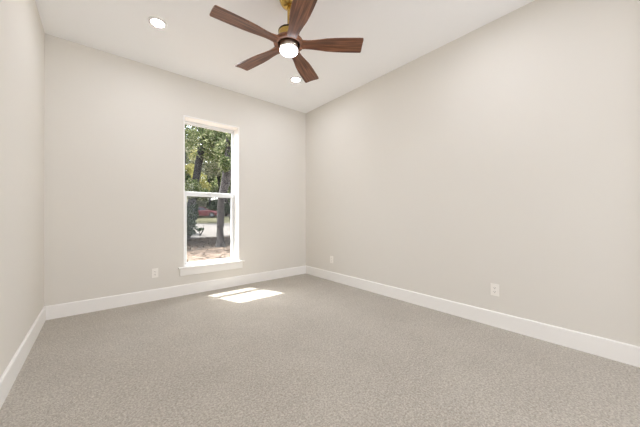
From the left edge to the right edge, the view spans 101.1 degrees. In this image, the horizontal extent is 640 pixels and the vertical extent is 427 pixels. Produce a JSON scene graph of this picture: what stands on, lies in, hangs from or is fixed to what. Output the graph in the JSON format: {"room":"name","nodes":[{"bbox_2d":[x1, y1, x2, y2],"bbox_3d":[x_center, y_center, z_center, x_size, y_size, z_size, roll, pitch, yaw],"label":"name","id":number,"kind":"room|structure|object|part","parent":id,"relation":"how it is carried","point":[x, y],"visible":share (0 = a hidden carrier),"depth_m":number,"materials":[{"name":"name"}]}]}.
{"room":"empty bedroom","nodes":[
{"label":"empty bedroom","id":0,"kind":"room"},
{"bbox_2d":[0,0,44,377],"bbox_3d":[-0.626,-0.413,-0.105,0.200,3.050,7.800,0,0,-40],"label":"wall","id":1,"kind":"structure","parent":0,"point":[22,34],"depth_m":1.95,"materials":[{"name":"white paint"}]},
{"bbox_2d":[0,307,45,408],"bbox_3d":[-1.589,1.046,1.208,0.016,0.148,4.104,0,0,-40],"label":"baseboard","id":2,"kind":"structure","parent":1,"relation":"attached to","point":[11,372],"depth_m":1.87,"materials":[{"name":"white paint"}]},
{"bbox_2d":[44,33,305,305],"bbox_3d":[-1.663,-0.390,3.985,3.467,3.050,0.200,0,0,-40],"label":"wall","id":3,"kind":"structure","parent":0,"point":[113,124],"depth_m":3.32,"materials":[{"name":"white paint"}]},
{"bbox_2d":[152,268,157,277],"bbox_3d":[-2.150,0.777,3.432,0.072,0.116,0.009,0,0,-40],"label":"wall outlet","id":4,"kind":"object","parent":3,"relation":"attached to","point":[154,271],"visible":1,"depth_m":3.43,"materials":[{"name":"white plastic"}]},
{"bbox_2d":[44,266,305,319],"bbox_3d":[-1.591,1.060,3.895,3.467,0.148,0.016,0,0,-40],"label":"baseboard","id":5,"kind":"structure","parent":3,"relation":"attached to","point":[109,302],"depth_m":3.44,"materials":[{"name":"white paint"}]},
{"bbox_2d":[178,115,244,275],"bbox_3d":[-1.649,-0.253,3.989,0.944,2.232,0.310,0,0,-40],"label":"window","id":6,"kind":"structure","parent":3,"relation":"in","point":[205,266],"depth_m":4.07,"materials":[{"name":"white paint"}]},
{"bbox_3d":[-1.723,-0.797,4.089,0.730,1.065,0.032,0,0,-40],"label":"sash","id":7,"kind":"part","parent":6,"relation":"part of","materials":[{"name":"white plastic"}]},
{"bbox_3d":[-1.697,0.208,4.055,0.730,1.049,0.038,0,0,-40],"label":"sash","id":8,"kind":"part","parent":6,"relation":"part of","materials":[{"name":"white plastic"}]},
{"bbox_3d":[-1.721,-0.296,4.076,0.774,2.112,0.084,0,0,-40],"label":"frame","id":9,"kind":"part","parent":6,"relation":"part of","materials":[{"name":"white plastic"}]},
{"bbox_3d":[-1.620,0.750,3.952,0.944,0.020,0.226,0,0,-40],"label":"sill","id":10,"kind":"part","parent":6,"relation":"part of","materials":[{"name":"white paint"}]},
{"bbox_2d":[35,0,534,112],"bbox_3d":[0.776,-2.010,1.082,3.867,0.150,7.800,0,0,-40],"label":"ceiling","id":11,"kind":"structure","parent":0,"point":[194,44],"depth_m":2.81,"materials":[{"name":"white paint"}]},
{"bbox_2d":[148,16,166,27],"bbox_3d":[-1.632,-1.915,2.645,0.166,0.014,0.166,0,0,-40],"label":"recessed light","id":12,"kind":"object","parent":11,"relation":"in","point":[155,21],"visible":1,"depth_m":2.63,"materials":[{"name":"white paint"}]},
{"bbox_2d":[209,0,363,82],"bbox_3d":[-0.307,-1.671,2.317,1.239,0.510,1.282,0,0,-40],"label":"ceiling fan","id":13,"kind":"object","parent":11,"relation":"hanging from","point":[288,42],"visible":1,"depth_m":2.28,"materials":[{"name":"brown wood"}]},
{"bbox_3d":[-0.583,-1.497,2.101,0.534,0.034,0.159,0,0,-37],"label":"blade","id":14,"kind":"part","parent":13,"relation":"part of","materials":[{"name":"brown wood"}]},
{"bbox_3d":[-0.592,-1.495,2.554,0.534,0.034,0.159,0,0,35],"label":"blade","id":15,"kind":"part","parent":13,"relation":"part of","materials":[{"name":"brown wood"}]},
{"bbox_3d":[-0.276,-1.434,2.333,0.156,0.036,0.156,0,0,-40],"label":"lamp globe","id":16,"kind":"part","parent":13,"relation":"part of","materials":[{"name":"white glass"}]},
{"bbox_3d":[-0.149,-1.498,1.970,0.159,0.034,0.534,0,0,-19],"label":"blade","id":17,"kind":"part","parent":13,"relation":"part of","materials":[{"name":"brown wood"}]},
{"bbox_3d":[-0.164,-1.495,2.702,0.159,0.034,0.534,0,0,17],"label":"blade","id":18,"kind":"part","parent":13,"relation":"part of","materials":[{"name":"brown wood"}]},
{"bbox_3d":[0.109,-1.497,2.342,0.534,0.034,0.159,0,0,-1],"label":"blade","id":19,"kind":"part","parent":13,"relation":"part of","materials":[{"name":"brown wood"}]},
{"bbox_2d":[290,76,301,81],"bbox_3d":[-0.346,-1.912,3.755,0.166,0.014,0.166,0,0,-40],"label":"recessed light","id":20,"kind":"object","parent":11,"relation":"in","point":[293,78],"visible":1,"depth_m":3.74,"materials":[{"name":"white plastic"}]},
{"bbox_2d":[0,274,639,426],"bbox_3d":[0.782,1.175,1.065,3.867,0.120,7.800,0,0,-40],"label":"floor","id":21,"kind":"structure","parent":0,"point":[302,350],"depth_m":1.89,"materials":[{"name":"carpet"}]},
{"bbox_2d":[306,0,639,346],"bbox_3d":[2.184,-0.406,2.251,0.200,3.050,7.800,0,0,-40],"label":"wall","id":22,"kind":"structure","parent":0,"point":[506,153],"depth_m":2.58,"materials":[{"name":"white paint"}]},
{"bbox_2d":[306,266,639,367],"bbox_3d":[1.055,1.053,3.425,0.016,0.148,4.104,0,0,-40],"label":"baseboard","id":23,"kind":"structure","parent":22,"relation":"attached to","point":[614,350],"depth_m":2.52,"materials":[{"name":"white paint"}]},
{"bbox_2d":[491,283,498,295],"bbox_3d":[1.738,0.758,2.617,0.009,0.116,0.072,0,0,-40],"label":"wall outlet","id":24,"kind":"object","parent":22,"relation":"attached to","point":[494,287],"visible":1,"depth_m":2.61,"materials":[{"name":"white plastic"}]},
{"label":"outside","id":25,"kind":"structure","parent":0,"visible":0},
{"bbox_2d":[187,214,230,261],"bbox_3d":[-26.855,0.661,54.682,90.000,1.927,109.720,0,0,-40],"label":"ground","id":26,"kind":"structure","parent":25,"point":[210,223],"depth_m":14.25,"materials":[{"name":"beige soil"}]},
{"bbox_2d":[185,125,197,146],"bbox_3d":[-10.162,-3.389,14.059,6.781,9.634,4.755,0,0,-40],"label":"tree","id":27,"kind":"object","parent":26,"relation":"on","point":[191,143],"visible":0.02,"depth_m":15.13,"materials":[{"name":"green plant"}]},
{"bbox_2d":[187,205,198,235],"bbox_3d":[-6.389,0.419,12.303,1.437,1.890,1.521,0,0,-40],"label":"shrub","id":28,"kind":"object","parent":26,"relation":"on","point":[191,215],"visible":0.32,"depth_m":12.44,"materials":[{"name":"green plant"}]},
{"bbox_2d":[185,137,211,190],"bbox_3d":[-14.108,-4.441,28.014,5.804,10.790,5.874,0,0,-6],"label":"tree","id":29,"kind":"object","parent":26,"relation":"on","point":[189,168],"visible":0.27,"depth_m":27.41,"materials":[{"name":"green plant"}]},
{"bbox_2d":[194,225,203,234],"bbox_3d":[-7.617,1.100,16.568,0.711,0.703,0.590,0,0,13],"label":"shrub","id":30,"kind":"object","parent":26,"relation":"on","point":[195,228],"visible":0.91,"depth_m":16.48,"materials":[{"name":"green plant"}]},
{"bbox_2d":[186,152,215,215],"bbox_3d":[-17.827,-6.211,42.580,6.584,13.544,8.247,0,0,32],"label":"tree","id":31,"kind":"object","parent":26,"relation":"on","point":[187,156],"visible":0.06,"depth_m":41.15,"materials":[{"name":"green plant"}]},
{"bbox_2d":[196,200,206,206],"bbox_3d":[-19.062,-0.828,40.553,3.570,2.802,2.883,0,0,37],"label":"shrub","id":32,"kind":"object","parent":26,"relation":"on","point":[200,203],"visible":0.33,"depth_m":40.20,"materials":[{"name":"green plant"}]},
{"bbox_2d":[185,125,221,235],"bbox_3d":[-5.754,-3.110,16.282,6.227,9.179,5.144,0,0,-40],"label":"tree","id":33,"kind":"object","parent":26,"relation":"on","point":[208,171],"visible":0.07,"depth_m":14.91,"materials":[{"name":"green plant"}]},
{"bbox_2d":[198,207,216,216],"bbox_3d":[-16.503,-0.207,36.516,4.630,1.460,2.100,0,0,-20],"label":"car","id":34,"kind":"object","parent":26,"relation":"on","point":[202,211],"visible":0.45,"depth_m":35.98,"materials":[{"name":"red paint"}]},
{"bbox_2d":[197,180,217,208],"bbox_3d":[-20.543,-3.355,48.699,5.309,7.839,5.492,0,0,-40],"label":"tree","id":35,"kind":"object","parent":26,"relation":"on","point":[207,201],"visible":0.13,"depth_m":47.96,"materials":[{"name":"green plant"}]},
{"bbox_2d":[185,125,230,246],"bbox_3d":[-4.908,-3.288,12.384,4.234,9.411,8.204,0,0,-40],"label":"tree","id":36,"kind":"object","parent":26,"relation":"on","point":[224,164],"visible":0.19,"depth_m":10.39,"materials":[{"name":"green plant"}]},
{"bbox_2d":[185,124,230,239],"bbox_3d":[-6.384,-3.296,13.272,6.130,9.450,6.427,0,0,-40],"label":"tree","id":37,"kind":"object","parent":26,"relation":"on","point":[194,183],"visible":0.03,"depth_m":12.86,"materials":[{"name":"green plant"}]},
{"bbox_2d":[187,236,230,261],"bbox_3d":[-4.257,1.316,11.389,11.125,0.094,9.017,0,0,-40],"label":"leaf litter","id":38,"kind":"object","parent":26,"relation":"on","point":[204,238],"visible":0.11,"depth_m":10.25,"materials":[{"name":"brown plant"}]},
{"bbox_2d":[206,199,217,216],"bbox_3d":[-16.537,-0.902,41.148,2.682,2.864,2.746,0,0,-40],"label":"shrub","id":39,"kind":"object","parent":26,"relation":"on","point":[213,207],"visible":0.36,"depth_m":40.46,"materials":[{"name":"green plant"}]},
{"bbox_2d":[200,128,230,163],"bbox_3d":[-3.704,-3.596,14.663,6.406,10.148,5.567,0,0,-40],"label":"tree","id":40,"kind":"object","parent":26,"relation":"on","point":[211,133],"visible":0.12,"depth_m":12.11,"materials":[{"name":"green plant"}]},
{"bbox_2d":[205,174,229,215],"bbox_3d":[-17.183,-5.980,47.136,8.253,13.201,7.274,0,0,-40],"label":"tree","id":41,"kind":"object","parent":26,"relation":"on","point":[213,176],"visible":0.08,"depth_m":44.83,"materials":[{"name":"green plant"}]},
{"bbox_2d":[209,156,230,218],"bbox_3d":[-12.156,-4.919,34.767,6.030,11.476,6.290,0,0,-40],"label":"tree","id":42,"kind":"object","parent":26,"relation":"on","point":[215,178],"visible":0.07,"depth_m":35.00,"materials":[{"name":"green plant"}]},
{"bbox_2d":[224,204,229,214],"bbox_3d":[-14.837,-0.586,43.952,3.165,2.312,3.322,0,0,-40],"label":"shrub","id":43,"kind":"object","parent":26,"relation":"on","point":[226,206],"visible":0.36,"depth_m":43.10,"materials":[{"name":"green plant"}]}
]}

